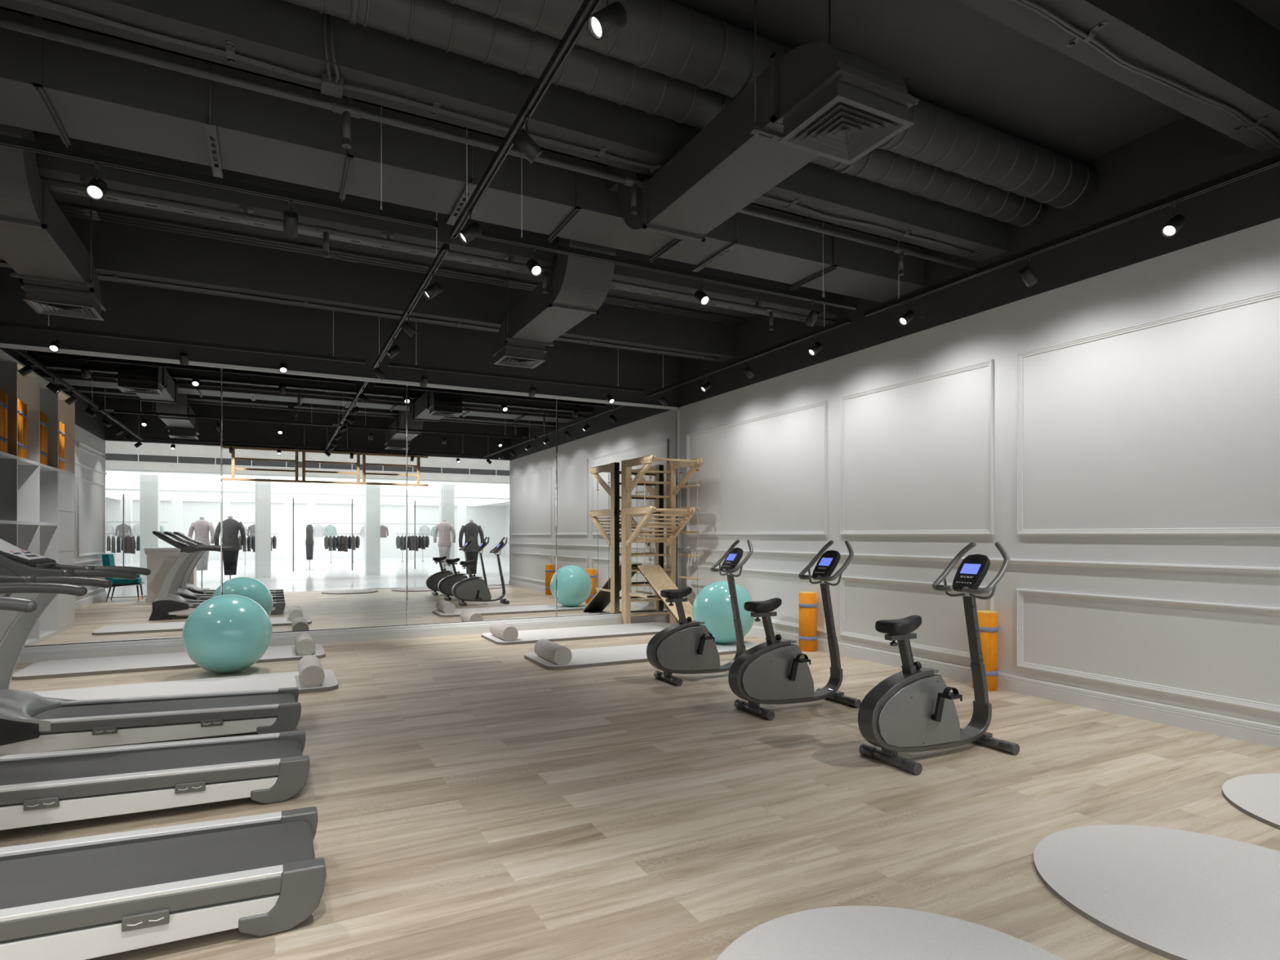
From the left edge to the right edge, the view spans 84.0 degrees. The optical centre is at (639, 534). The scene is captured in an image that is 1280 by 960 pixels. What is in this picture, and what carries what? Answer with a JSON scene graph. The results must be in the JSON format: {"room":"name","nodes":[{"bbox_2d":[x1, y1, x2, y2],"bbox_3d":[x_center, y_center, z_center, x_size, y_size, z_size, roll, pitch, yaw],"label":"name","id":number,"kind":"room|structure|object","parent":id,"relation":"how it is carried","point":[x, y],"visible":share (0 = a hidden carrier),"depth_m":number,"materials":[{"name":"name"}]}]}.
{"room":"gym","nodes":[
{"label":"gym","id":0,"kind":"room"},
{"bbox_2d":[0,266,677,595],"bbox_3d":[-3.392,-0.790,9.276,8.900,4.280,0.138,0,0,-27],"label":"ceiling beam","id":1,"kind":"structure","parent":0,"point":[134,309],"depth_m":8.84,"materials":[{"name":"paint"}]},
{"bbox_2d":[0,346,221,645],"bbox_3d":[-5.865,-0.396,7.921,2.079,3.157,0.011,0,0,-27],"label":"mirror panel","id":2,"kind":"object","parent":1,"relation":"attached to","point":[104,460],"visible":0.79,"depth_m":7.92,"materials":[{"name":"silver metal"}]},
{"bbox_2d":[222,367,406,632],"bbox_3d":[-4.004,-0.396,8.877,2.099,3.157,0.011,0,0,-27],"label":"mirror panel","id":3,"kind":"object","parent":1,"relation":"attached to","point":[314,468],"visible":0.86,"depth_m":8.86,"materials":[{"name":"silver metal"}]},
{"bbox_2d":[0,342,679,588],"bbox_3d":[-3.349,-0.412,9.194,8.900,3.195,0.047,0,0,-27],"label":"trim","id":4,"kind":"structure","parent":1,"relation":"attached to","point":[2,344],"depth_m":9.15,"materials":[{"name":"paint"}]},
{"bbox_2d":[17,610,676,663],"bbox_3d":[-3.334,1.270,9.164,8.900,0.160,0.090,0,0,-27],"label":"baseboard","id":5,"kind":"structure","parent":1,"relation":"attached to","point":[68,651],"depth_m":8.99,"materials":[{"name":"paint"}]},
{"bbox_2d":[406,384,556,624],"bbox_3d":[-2.139,-0.396,9.834,2.087,3.157,0.011,0,0,-27],"label":"mirror panel","id":6,"kind":"object","parent":1,"relation":"attached to","point":[482,466],"visible":1,"depth_m":9.79,"materials":[{"name":"silver metal"}]},
{"bbox_2d":[556,399,675,616],"bbox_3d":[-0.318,-0.396,10.770,2.003,3.157,0.011,0,0,-27],"label":"mirror panel","id":7,"kind":"object","parent":1,"relation":"attached to","point":[593,439],"visible":0.77,"depth_m":10.63,"materials":[{"name":"silver metal"}]},
{"bbox_2d":[0,621,1279,959],"bbox_3d":[-1.329,1.400,5.259,9.300,0.100,9.270,0,0,-27],"label":"floor","id":8,"kind":"structure","parent":0,"point":[473,798],"depth_m":3.50,"materials":[{"name":"brown wood"}]},
{"bbox_2d":[0,538,301,755],"bbox_3d":[-3.292,0.644,4.650,1.928,1.411,0.630,0,0,-27],"label":"treadmill","id":9,"kind":"object","parent":8,"relation":"on","point":[31,722],"visible":0.97,"depth_m":4.51,"materials":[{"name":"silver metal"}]},
{"bbox_2d":[0,718,39,746],"bbox_3d":[-3.751,1.147,4.071,0.485,0.225,0.014,0,0,-27],"label":"hood","id":10,"kind":"object","parent":9,"relation":"attached to","point":[13,731],"depth_m":4.14,"materials":[{"name":"black plastic"}]},
{"bbox_2d":[0,688,75,731],"bbox_3d":[-3.857,1.059,4.359,0.520,0.202,0.610,0,0,-27],"label":"hood","id":11,"kind":"object","parent":9,"relation":"attached to","point":[20,710],"depth_m":4.32,"materials":[{"name":"paint"}]},
{"bbox_2d":[0,574,310,830],"bbox_3d":[-2.689,0.644,3.476,1.928,1.411,0.630,0,0,-27],"label":"treadmill","id":12,"kind":"object","parent":8,"relation":"on","point":[45,788],"visible":1,"depth_m":3.47,"materials":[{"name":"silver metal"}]},
{"bbox_2d":[0,596,326,959],"bbox_3d":[-2.086,0.644,2.301,1.928,1.411,0.630,0,0,-27],"label":"treadmill","id":13,"kind":"object","parent":8,"relation":"on","point":[84,898],"visible":1,"depth_m":2.39,"materials":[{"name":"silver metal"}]},
{"bbox_2d":[11,644,325,679],"bbox_3d":[-4.856,1.333,7.596,2.700,0.034,0.950,0,0,-27],"label":"exercise mat","id":14,"kind":"object","parent":8,"relation":"on","point":[162,661],"visible":0.75,"depth_m":7.24,"materials":[{"name":"white rubber"}]},
{"bbox_2d":[294,631,315,655],"bbox_3d":[-3.789,1.226,8.037,0.196,0.184,0.620,0,0,-27],"label":"bolster","id":15,"kind":"object","parent":14,"relation":"on","point":[304,644],"visible":0.98,"depth_m":7.78,"materials":[{"name":"white fabric"}]},
{"bbox_2d":[33,669,337,700],"bbox_3d":[-4.027,1.333,5.981,2.700,0.034,0.920,0,0,-27],"label":"exercise mat","id":16,"kind":"object","parent":8,"relation":"on","point":[286,679],"visible":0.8,"depth_m":6.12,"materials":[{"name":"white rubber"}]},
{"bbox_2d":[297,654,324,687],"bbox_3d":[-2.981,1.226,6.440,0.196,0.184,0.620,0,0,-27],"label":"bolster","id":17,"kind":"object","parent":16,"relation":"on","point":[311,672],"visible":1,"depth_m":6.18,"materials":[{"name":"white fabric"}]},
{"bbox_2d":[182,594,272,673],"bbox_3d":[-4.042,0.969,6.985,0.763,0.764,0.764,0,0,3],"label":"exercise ball","id":18,"kind":"object","parent":8,"relation":"on","point":[226,633],"visible":1,"depth_m":6.73,"materials":[{"name":"teal plastic"}]},
{"bbox_2d":[480,622,673,644],"bbox_3d":[-0.706,1.333,9.727,2.770,0.034,0.950,0,0,-27],"label":"exercise mat","id":19,"kind":"object","parent":8,"relation":"on","point":[524,637],"visible":0.77,"depth_m":9.53,"materials":[{"name":"white rubber"}]},
{"bbox_2d":[489,621,518,641],"bbox_3d":[-1.743,1.226,9.087,0.196,0.184,0.620,0,0,-27],"label":"bolster","id":20,"kind":"object","parent":19,"relation":"on","point":[507,633],"visible":1,"depth_m":8.85,"materials":[{"name":"white fabric"}]},
{"bbox_2d":[524,640,758,669],"bbox_3d":[0.123,1.333,8.112,2.770,0.034,0.920,0,0,-27],"label":"exercise mat","id":21,"kind":"object","parent":8,"relation":"on","point":[627,654],"visible":0.52,"depth_m":7.73,"materials":[{"name":"white rubber"}]},
{"bbox_2d":[533,639,572,665],"bbox_3d":[-0.921,1.226,7.486,0.196,0.184,0.620,0,0,-27],"label":"bolster","id":22,"kind":"object","parent":21,"relation":"on","point":[557,654],"visible":1,"depth_m":7.26,"materials":[{"name":"white fabric"}]},
{"bbox_2d":[692,580,755,644],"bbox_3d":[1.016,0.936,8.638,0.763,0.764,0.764,0,0,3],"label":"exercise ball","id":23,"kind":"object","parent":21,"relation":"on","point":[712,606],"visible":0.66,"depth_m":8.36,"materials":[{"name":"teal plastic"}]},
{"bbox_2d":[621,454,702,623],"bbox_3d":[0.314,0.120,10.416,0.876,2.460,0.966,0,0,-27],"label":"wall bars","id":24,"kind":"object","parent":8,"relation":"on","point":[671,512],"visible":0.93,"depth_m":10.54,"materials":[{"name":"brown wood"}]},
{"bbox_2d":[628,457,647,598],"bbox_3d":[-0.034,-0.103,10.235,0.059,1.984,0.574,0,0,-27],"label":"ladder","id":25,"kind":"object","parent":24,"relation":"hanging from","point":[644,483],"visible":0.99,"depth_m":10.17,"materials":[{"name":"brown wood"}]},
{"bbox_2d":[678,462,700,600],"bbox_3d":[0.722,-0.066,10.482,0.059,2.080,0.593,0,0,-27],"label":"ladder","id":26,"kind":"object","parent":24,"relation":"hanging from","point":[697,485],"visible":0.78,"depth_m":10.32,"materials":[{"name":"brown wood"}]},
{"bbox_2d":[637,564,693,622],"bbox_3d":[0.459,0.902,10.019,0.370,0.897,1.619,0,0,-27],"label":"board","id":27,"kind":"object","parent":8,"relation":"on","point":[657,578],"visible":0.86,"depth_m":10.26,"materials":[{"name":"brown wood"}]},
{"bbox_2d":[646,539,753,685],"bbox_3d":[0.554,0.697,6.692,1.060,1.307,0.452,0,0,-27],"label":"exercise bike","id":28,"kind":"object","parent":8,"relation":"on","point":[687,646],"visible":0.97,"depth_m":6.59,"materials":[{"name":"black plastic"}]},
{"bbox_2d":[728,540,861,719],"bbox_3d":[1.157,0.697,5.518,1.060,1.307,0.452,0,0,-27],"label":"exercise bike","id":29,"kind":"object","parent":8,"relation":"on","point":[774,671],"visible":0.99,"depth_m":5.42,"materials":[{"name":"black plastic"}]},
{"bbox_2d":[799,591,817,651],"bbox_3d":[1.964,1.010,8.315,0.209,0.680,0.209,0,0,-2],"label":"yoga mat","id":30,"kind":"object","parent":8,"relation":"on","point":[807,600],"visible":1,"depth_m":8.23,"materials":[{"name":"orange plastic"}]},
{"bbox_2d":[716,905,1064,959],"bbox_3d":[0.784,1.340,1.931,1.240,0.020,1.240,0,0,-27],"label":"mat","id":31,"kind":"object","parent":8,"relation":"on","point":[853,932],"visible":1,"depth_m":2.33,"materials":[{"name":"white rubber"}]},
{"bbox_2d":[857,541,1019,775],"bbox_3d":[1.764,0.697,4.335,1.060,1.307,0.452,0,0,-27],"label":"exercise bike","id":32,"kind":"object","parent":8,"relation":"on","point":[912,709],"visible":1,"depth_m":4.24,"materials":[{"name":"paint"}]},
{"bbox_2d":[972,610,998,691],"bbox_3d":[3.028,1.010,6.242,0.209,0.680,0.209,0,0,2],"label":"yoga mat","id":33,"kind":"object","parent":8,"relation":"on","point":[987,620],"visible":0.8,"depth_m":6.15,"materials":[{"name":"orange plastic"}]},
{"bbox_2d":[1033,824,1279,959],"bbox_3d":[2.172,1.340,2.644,1.240,0.020,1.240,0,0,-27],"label":"mat","id":34,"kind":"object","parent":8,"relation":"on","point":[1171,894],"visible":1,"depth_m":2.69,"materials":[{"name":"white rubber"}]},
{"bbox_2d":[1222,773,1279,829],"bbox_3d":[3.542,1.340,3.348,1.240,0.020,1.240,0,0,-27],"label":"mat","id":35,"kind":"object","parent":8,"relation":"on","point":[1257,796],"visible":1,"depth_m":3.63,"materials":[{"name":"white fabric"}]},
{"bbox_2d":[0,0,1279,319],"bbox_3d":[-1.306,-2.980,5.214,9.300,0.100,9.370,0,0,-27],"label":"ceiling","id":36,"kind":"structure","parent":0,"point":[954,56],"depth_m":4.57,"materials":[{"name":"black paint"}]},
{"bbox_2d":[0,311,365,364],"bbox_3d":[-4.774,-2.489,7.739,3.357,0.881,0.040,0,0,-27],"label":"track","id":37,"kind":"object","parent":36,"relation":"hanging from","point":[8,324],"visible":0.88,"depth_m":7.62,"materials":[{"name":"black metal"}]},
{"bbox_2d":[48,331,61,352],"bbox_3d":[-5.893,-1.941,7.163,0.082,0.219,0.151,0,0,-27],"label":"track spotlight","id":38,"kind":"object","parent":37,"relation":"attached to","point":[55,345],"visible":1,"depth_m":7.14,"materials":[{"name":"black metal"}]},
{"bbox_2d":[178,344,188,365],"bbox_3d":[-4.918,-1.941,7.667,0.082,0.219,0.151,0,0,-27],"label":"track spotlight","id":39,"kind":"object","parent":37,"relation":"attached to","point":[184,359],"visible":1,"depth_m":7.65,"materials":[{"name":"black metal"}]},
{"bbox_2d":[0,105,438,229],"bbox_3d":[-2.848,-2.489,3.989,3.357,0.881,0.040,0,0,-27],"label":"track","id":40,"kind":"object","parent":36,"relation":"hanging from","point":[5,140],"visible":0.94,"depth_m":4.14,"materials":[{"name":"black metal"}]},
{"bbox_2d":[84,161,107,200],"bbox_3d":[-2.991,-1.941,3.914,0.082,0.219,0.151,0,0,-27],"label":"track spotlight","id":41,"kind":"object","parent":40,"relation":"attached to","point":[96,188],"visible":1,"depth_m":3.89,"materials":[{"name":"black metal"}]},
{"bbox_2d":[283,199,297,237],"bbox_3d":[-2.140,-1.941,4.355,0.082,0.219,0.151,0,0,-27],"label":"track spotlight","id":42,"kind":"object","parent":40,"relation":"attached to","point":[290,217],"visible":1,"depth_m":4.34,"materials":[{"name":"black metal"}]},
{"bbox_2d":[0,214,735,362],"bbox_3d":[-2.717,-2.697,7.963,8.900,0.465,0.350,0,0,-27],"label":"ceiling beam","id":43,"kind":"structure","parent":36,"relation":"attached to","point":[127,251],"depth_m":7.55,"materials":[{"name":"black paint"}]},
{"bbox_2d":[0,262,719,360],"bbox_3d":[-2.795,-2.447,7.929,8.730,0.024,0.070,0,0,-27],"label":"cable","id":44,"kind":"object","parent":43,"relation":"attached to","point":[2,264],"visible":0.88,"depth_m":7.70,"materials":[{"name":"paint"}]},
{"bbox_2d":[61,210,739,324],"bbox_3d":[-2.596,-2.900,7.727,8.900,0.044,0.044,0,0,-27],"label":"conduit","id":45,"kind":"object","parent":36,"relation":"attached to","point":[100,219],"visible":0.72,"depth_m":7.43,"materials":[{"name":"metal"}]},
{"bbox_2d":[59,207,743,323],"bbox_3d":[-2.560,-2.900,7.656,8.900,0.044,0.044,0,0,-27],"label":"conduit","id":46,"kind":"object","parent":36,"relation":"attached to","point":[98,215],"visible":0.8,"depth_m":7.35,"materials":[{"name":"metal"}]},
{"bbox_2d":[57,203,746,321],"bbox_3d":[-2.523,-2.900,7.585,8.900,0.044,0.044,0,0,-27],"label":"conduit","id":47,"kind":"object","parent":36,"relation":"attached to","point":[74,207],"visible":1,"depth_m":7.25,"materials":[{"name":"metal"}]},
{"bbox_2d":[373,212,448,369],"bbox_3d":[-2.340,-2.489,6.959,0.040,0.881,4.160,0,0,-27],"label":"track","id":48,"kind":"object","parent":36,"relation":"hanging from","point":[444,249],"visible":0.84,"depth_m":6.17,"materials":[{"name":"black metal"}]},
{"bbox_2d":[386,337,400,358],"bbox_3d":[-2.561,-1.941,7.386,0.151,0.219,0.082,0,0,-27],"label":"track spotlight","id":49,"kind":"object","parent":48,"relation":"attached to","point":[394,350],"visible":1,"depth_m":7.36,"materials":[{"name":"black metal"}]},
{"bbox_2d":[400,312,417,337],"bbox_3d":[-2.138,-1.941,6.569,0.151,0.219,0.082,0,0,-27],"label":"track spotlight","id":50,"kind":"object","parent":48,"relation":"attached to","point":[406,326],"visible":1,"depth_m":6.54,"materials":[{"name":"black metal"}]},
{"bbox_2d":[422,271,442,299],"bbox_3d":[-1.615,-1.941,5.544,0.151,0.219,0.082,0,0,-27],"label":"track spotlight","id":51,"kind":"object","parent":48,"relation":"attached to","point":[435,288],"visible":1,"depth_m":5.52,"materials":[{"name":"black metal"}]},
{"bbox_2d":[33,130,841,319],"bbox_3d":[-1.754,-2.697,6.086,8.900,0.465,0.270,0,0,-27],"label":"ceiling beam","id":52,"kind":"structure","parent":36,"relation":"attached to","point":[48,166],"depth_m":5.70,"materials":[{"name":"black metal"}]},
{"bbox_2d":[80,177,91,184],"bbox_3d":[-3.831,-2.440,4.943,0.100,0.050,0.105,0,0,-27],"label":"hanger","id":53,"kind":"object","parent":52,"relation":"attached to","point":[85,180],"visible":0.53,"depth_m":4.90,"materials":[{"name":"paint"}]},
{"bbox_2d":[40,176,838,330],"bbox_3d":[-1.710,-2.311,6.002,8.900,0.233,0.054,0,0,-27],"label":"pipe","id":54,"kind":"object","parent":53,"relation":"hanging from","point":[326,231],"visible":0.94,"depth_m":5.73,"materials":[{"name":"metal"}]},
{"bbox_2d":[47,183,829,325],"bbox_3d":[-1.806,-2.450,6.187,8.900,0.029,0.103,0,0,-27],"label":"ceiling pipe","id":55,"kind":"object","parent":52,"relation":"attached to","point":[50,187],"visible":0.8,"depth_m":5.93,"materials":[{"name":"metal"}]},
{"bbox_2d":[0,8,924,302],"bbox_3d":[-1.308,-2.663,5.219,8.880,0.535,0.720,0,0,-27],"label":"duct","id":56,"kind":"object","parent":36,"relation":"hanging from","point":[65,91],"visible":0.77,"depth_m":4.70,"materials":[{"name":"metal"}]},
{"bbox_2d":[0,123,106,320],"bbox_3d":[-4.521,-2.440,5.258,0.540,0.980,2.534,0,0,-27],"label":"duct","id":57,"kind":"object","parent":56,"relation":"attached to","point":[59,273],"visible":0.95,"depth_m":5.31,"materials":[{"name":"metal"}]},
{"bbox_2d":[22,298,104,320],"bbox_3d":[-4.994,-1.964,6.179,0.474,0.028,0.426,0,0,-27],"label":"diffuser","id":58,"kind":"object","parent":57,"relation":"attached to","point":[73,308],"depth_m":6.14,"materials":[{"name":"paint"}]},
{"bbox_2d":[492,237,616,368],"bbox_3d":[-0.891,-2.440,7.121,0.540,0.980,2.534,0,0,-27],"label":"duct","id":59,"kind":"object","parent":56,"relation":"attached to","point":[578,286],"visible":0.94,"depth_m":6.73,"materials":[{"name":"metal"}]},
{"bbox_2d":[493,355,545,368],"bbox_3d":[-1.364,-1.964,8.042,0.474,0.028,0.426,0,0,-27],"label":"diffuser","id":60,"kind":"object","parent":59,"relation":"attached to","point":[520,361],"depth_m":8.01,"materials":[{"name":"paint"}]},
{"bbox_2d":[606,0,919,241],"bbox_3d":[0.520,-2.440,4.373,0.540,0.980,2.534,0,0,-27],"label":"duct","id":61,"kind":"object","parent":56,"relation":"attached to","point":[813,100],"visible":0.96,"depth_m":3.74,"materials":[{"name":"metal"}]},
{"bbox_2d":[777,93,914,164],"bbox_3d":[0.993,-1.964,3.452,0.474,0.028,0.426,0,0,-27],"label":"diffuser","id":62,"kind":"object","parent":61,"relation":"attached to","point":[844,128],"depth_m":3.43,"materials":[{"name":"paint"}]},
{"bbox_2d":[0,0,1008,262],"bbox_3d":[-0.822,-2.697,4.271,8.900,0.465,0.270,0,0,-27],"label":"ceiling beam","id":63,"kind":"structure","parent":36,"relation":"attached to","point":[286,35],"depth_m":4.05,"materials":[{"name":"black paint"}]},
{"bbox_2d":[225,40,235,63],"bbox_3d":[-2.090,-2.452,3.631,0.040,0.026,0.184,0,0,-27],"label":"clamp","id":64,"kind":"object","parent":63,"relation":"attached to","point":[230,47],"visible":1,"depth_m":3.61,"materials":[{"name":"metal"}]},
{"bbox_2d":[320,13,343,98],"bbox_3d":[-1.645,-2.665,3.810,0.110,0.500,0.239,0,0,-27],"label":"junction box","id":65,"kind":"object","parent":63,"relation":"attached to","point":[331,85],"visible":0.91,"depth_m":3.78,"materials":[{"name":"paint"}]},
{"bbox_2d":[430,98,441,116],"bbox_3d":[-1.177,-2.452,4.100,0.040,0.026,0.184,0,0,-27],"label":"clamp","id":66,"kind":"object","parent":63,"relation":"attached to","point":[437,102],"visible":1,"depth_m":4.08,"materials":[{"name":"metal"}]},
{"bbox_2d":[0,17,978,275],"bbox_3d":[-0.893,-2.311,4.409,8.900,0.233,0.054,0,0,-27],"label":"pipe","id":67,"kind":"object","parent":63,"relation":"hanging from","point":[347,111],"visible":0.95,"depth_m":4.04,"materials":[{"name":"metal"}]},
{"bbox_2d":[17,0,977,255],"bbox_3d":[-0.924,-2.447,4.229,8.680,0.017,0.089,0,0,-27],"label":"ceiling pipe","id":68,"kind":"object","parent":63,"relation":"attached to","point":[44,3],"visible":0.77,"depth_m":3.95,"materials":[{"name":"metal"}]},
{"bbox_2d":[593,144,608,159],"bbox_3d":[-0.249,-2.452,4.577,0.040,0.026,0.184,0,0,-27],"label":"clamp","id":69,"kind":"object","parent":63,"relation":"attached to","point":[602,150],"visible":1,"depth_m":4.56,"materials":[{"name":"metal"}]},
{"bbox_2d":[388,362,642,392],"bbox_3d":[-1.509,-2.489,9.415,3.464,0.881,0.040,0,0,-27],"label":"track","id":70,"kind":"object","parent":36,"relation":"hanging from","point":[390,364],"visible":0.94,"depth_m":9.30,"materials":[{"name":"black metal"}]},
{"bbox_2d":[449,0,602,239],"bbox_3d":[-0.342,-2.489,3.067,0.040,0.881,4.170,0,0,-27],"label":"track","id":71,"kind":"object","parent":36,"relation":"hanging from","point":[588,7],"visible":0.88,"depth_m":3.39,"materials":[{"name":"black metal"}]},
{"bbox_2d":[457,208,482,244],"bbox_3d":[-1.072,-1.941,4.486,0.151,0.219,0.082,0,0,-27],"label":"track spotlight","id":72,"kind":"object","parent":71,"relation":"attached to","point":[473,230],"visible":1,"depth_m":4.46,"materials":[{"name":"black metal"}]},
{"bbox_2d":[511,115,542,163],"bbox_3d":[-0.553,-1.941,3.482,0.151,0.219,0.082,0,0,-27],"label":"track spotlight","id":73,"kind":"object","parent":71,"relation":"attached to","point":[522,140],"visible":1,"depth_m":3.46,"materials":[{"name":"black metal"}]},
{"bbox_2d":[586,0,626,40],"bbox_3d":[-0.122,-1.941,2.635,0.151,0.219,0.082,0,0,-27],"label":"track spotlight","id":74,"kind":"object","parent":71,"relation":"attached to","point":[611,18],"visible":1,"depth_m":2.62,"materials":[{"name":"black metal"}]},
{"bbox_2d":[282,0,1048,227],"bbox_3d":[-0.655,-2.754,3.947,8.880,0.352,0.294,0,0,-27],"label":"duct","id":75,"kind":"object","parent":36,"relation":"hanging from","point":[455,28],"visible":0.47,"depth_m":4.10,"materials":[{"name":"metal"}]},
{"bbox_2d":[476,158,857,309],"bbox_3d":[0.416,-2.489,5.666,3.464,0.881,0.040,0,0,-27],"label":"track","id":76,"kind":"object","parent":36,"relation":"hanging from","point":[486,234],"visible":0.84,"depth_m":5.53,"materials":[{"name":"black metal"}]},
{"bbox_2d":[526,246,542,276],"bbox_3d":[-0.751,-1.941,5.064,0.082,0.219,0.151,0,0,-27],"label":"track spotlight","id":77,"kind":"object","parent":76,"relation":"attached to","point":[532,264],"visible":1,"depth_m":5.04,"materials":[{"name":"black metal"}]},
{"bbox_2d":[693,279,710,306],"bbox_3d":[0.498,-1.941,5.706,0.082,0.219,0.151,0,0,-27],"label":"track spotlight","id":78,"kind":"object","parent":76,"relation":"attached to","point":[700,295],"visible":1,"depth_m":5.68,"materials":[{"name":"black metal"}]},
{"bbox_2d":[804,300,820,326],"bbox_3d":[1.511,-1.941,6.230,0.082,0.219,0.151,0,0,-27],"label":"track spotlight","id":79,"kind":"object","parent":76,"relation":"attached to","point":[815,313],"visible":1,"depth_m":6.21,"materials":[{"name":"black metal"}]},
{"bbox_2d":[646,317,850,396],"bbox_3d":[1.069,-2.489,8.710,0.040,0.881,4.160,0,0,-27],"label":"track","id":80,"kind":"object","parent":36,"relation":"hanging from","point":[846,321],"visible":0.92,"depth_m":8.15,"materials":[{"name":"black metal"}]},
{"bbox_2d":[742,359,755,378],"bbox_3d":[1.272,-1.941,8.320,0.151,0.219,0.082,0,0,-27],"label":"track spotlight","id":81,"kind":"object","parent":80,"relation":"attached to","point":[749,373],"visible":1,"depth_m":8.30,"materials":[{"name":"black metal"}]},
{"bbox_2d":[808,334,822,355],"bbox_3d":[1.794,-1.941,7.295,0.151,0.219,0.082,0,0,-27],"label":"track spotlight","id":82,"kind":"object","parent":80,"relation":"attached to","point":[817,346],"visible":1,"depth_m":7.27,"materials":[{"name":"black metal"}]},
{"bbox_2d":[444,0,1098,210],"bbox_3d":[-0.481,-2.751,3.608,8.880,0.358,0.346,0,0,-27],"label":"duct","id":83,"kind":"object","parent":36,"relation":"hanging from","point":[673,40],"visible":0.71,"depth_m":4.04,"materials":[{"name":"metal"}]},
{"bbox_2d":[863,154,1279,316],"bbox_3d":[3.068,-2.489,4.818,0.040,0.881,4.170,0,0,-27],"label":"track","id":84,"kind":"object","parent":36,"relation":"hanging from","point":[1274,161],"visible":0.88,"depth_m":4.80,"materials":[{"name":"black metal"}]},
{"bbox_2d":[897,300,915,325],"bbox_3d":[2.338,-1.941,6.237,0.151,0.219,0.082,0,0,-27],"label":"track spotlight","id":85,"kind":"object","parent":84,"relation":"attached to","point":[908,315],"visible":1,"depth_m":6.22,"materials":[{"name":"black metal"}]},
{"bbox_2d":[1017,255,1038,286],"bbox_3d":[2.857,-1.941,5.233,0.151,0.219,0.082,0,0,-27],"label":"track spotlight","id":86,"kind":"object","parent":84,"relation":"attached to","point":[1027,274],"visible":1,"depth_m":5.21,"materials":[{"name":"black metal"}]},
{"bbox_2d":[1160,201,1185,237],"bbox_3d":[3.288,-1.941,4.386,0.151,0.219,0.082,0,0,-27],"label":"track spotlight","id":87,"kind":"object","parent":84,"relation":"attached to","point":[1175,222],"visible":1,"depth_m":4.37,"materials":[{"name":"black metal"}]},
{"bbox_2d":[956,0,1279,152],"bbox_3d":[0.119,-2.697,2.439,8.900,0.465,0.270,0,0,-27],"label":"ceiling beam","id":88,"kind":"structure","parent":36,"relation":"attached to","point":[1220,51],"depth_m":3.77,"materials":[{"name":"black paint"}]},
{"bbox_2d":[1066,21,1107,47],"bbox_3d":[2.199,-2.449,3.501,0.040,0.032,0.198,0,0,-27],"label":"clamp","id":89,"kind":"object","parent":88,"relation":"attached to","point":[1093,30],"visible":0.98,"depth_m":3.48,"materials":[{"name":"metal"}]},
{"bbox_2d":[1009,0,1279,148],"bbox_3d":[0.120,-2.441,2.437,8.901,0.026,0.093,0,0,-27],"label":"cable","id":90,"kind":"object","parent":88,"relation":"attached to","point":[1052,17],"visible":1,"depth_m":3.73,"materials":[{"name":"paint"}]},
{"bbox_2d":[1231,113,1273,132],"bbox_3d":[3.662,-2.449,4.252,0.040,0.032,0.198,0,0,-27],"label":"clamp","id":91,"kind":"object","parent":88,"relation":"attached to","point":[1257,123],"visible":0.97,"depth_m":4.24,"materials":[{"name":"metal"}]},
{"bbox_2d":[677,115,1279,725],"bbox_3d":[2.708,-0.790,7.303,0.150,4.280,9.220,0,0,-27],"label":"wall","id":92,"kind":"structure","parent":0,"point":[1176,424],"depth_m":5.76,"materials":[{"name":"paint"}]},
{"bbox_2d":[686,400,826,534],"bbox_3d":[1.437,-0.777,9.582,0.030,1.555,3.104,0,0,-27],"label":"trim","id":93,"kind":"structure","parent":92,"relation":"attached to","point":[824,402],"depth_m":9.00,"materials":[{"name":"paint"}]},
{"bbox_2d":[686,564,826,632],"bbox_3d":[1.437,0.795,9.582,0.030,0.666,3.104,0,0,-27],"label":"trim","id":94,"kind":"structure","parent":92,"relation":"attached to","point":[824,629],"depth_m":9.06,"materials":[{"name":"paint"}]},
{"bbox_2d":[840,359,993,534],"bbox_3d":[2.688,-0.777,7.146,0.030,1.555,1.908,0,0,-27],"label":"trim","id":95,"kind":"structure","parent":92,"relation":"attached to","point":[989,363],"depth_m":6.93,"materials":[{"name":"paint"}]},
{"bbox_2d":[840,576,993,658],"bbox_3d":[2.688,0.795,7.146,0.030,0.666,1.908,0,0,-27],"label":"trim","id":96,"kind":"structure","parent":92,"relation":"attached to","point":[966,655],"depth_m":7.36,"materials":[{"name":"paint"}]},
{"bbox_2d":[677,547,1279,574],"bbox_3d":[2.670,0.229,7.177,0.034,0.046,9.030,0,0,-27],"label":"trim","id":97,"kind":"structure","parent":92,"relation":"attached to","point":[1211,568],"depth_m":5.63,"materials":[{"name":"paint"}]},
{"bbox_2d":[746,625,1279,748],"bbox_3d":[2.685,1.280,7.157,0.024,0.140,8.980,0,0,-27],"label":"baseboard","id":98,"kind":"structure","parent":92,"relation":"attached to","point":[1233,727],"depth_m":5.50,"materials":[{"name":"paint"}]},
{"bbox_2d":[1016,288,1279,534],"bbox_3d":[3.933,-0.777,4.720,0.030,1.555,3.084,0,0,-27],"label":"trim","id":99,"kind":"structure","parent":92,"relation":"attached to","point":[1267,295],"depth_m":5.38,"materials":[{"name":"paint"}]},
{"bbox_2d":[1016,588,1279,713],"bbox_3d":[3.933,0.795,4.720,0.030,0.666,3.084,0,0,-27],"label":"trim","id":100,"kind":"structure","parent":92,"relation":"attached to","point":[1020,593],"depth_m":5.21,"materials":[{"name":"paint"}]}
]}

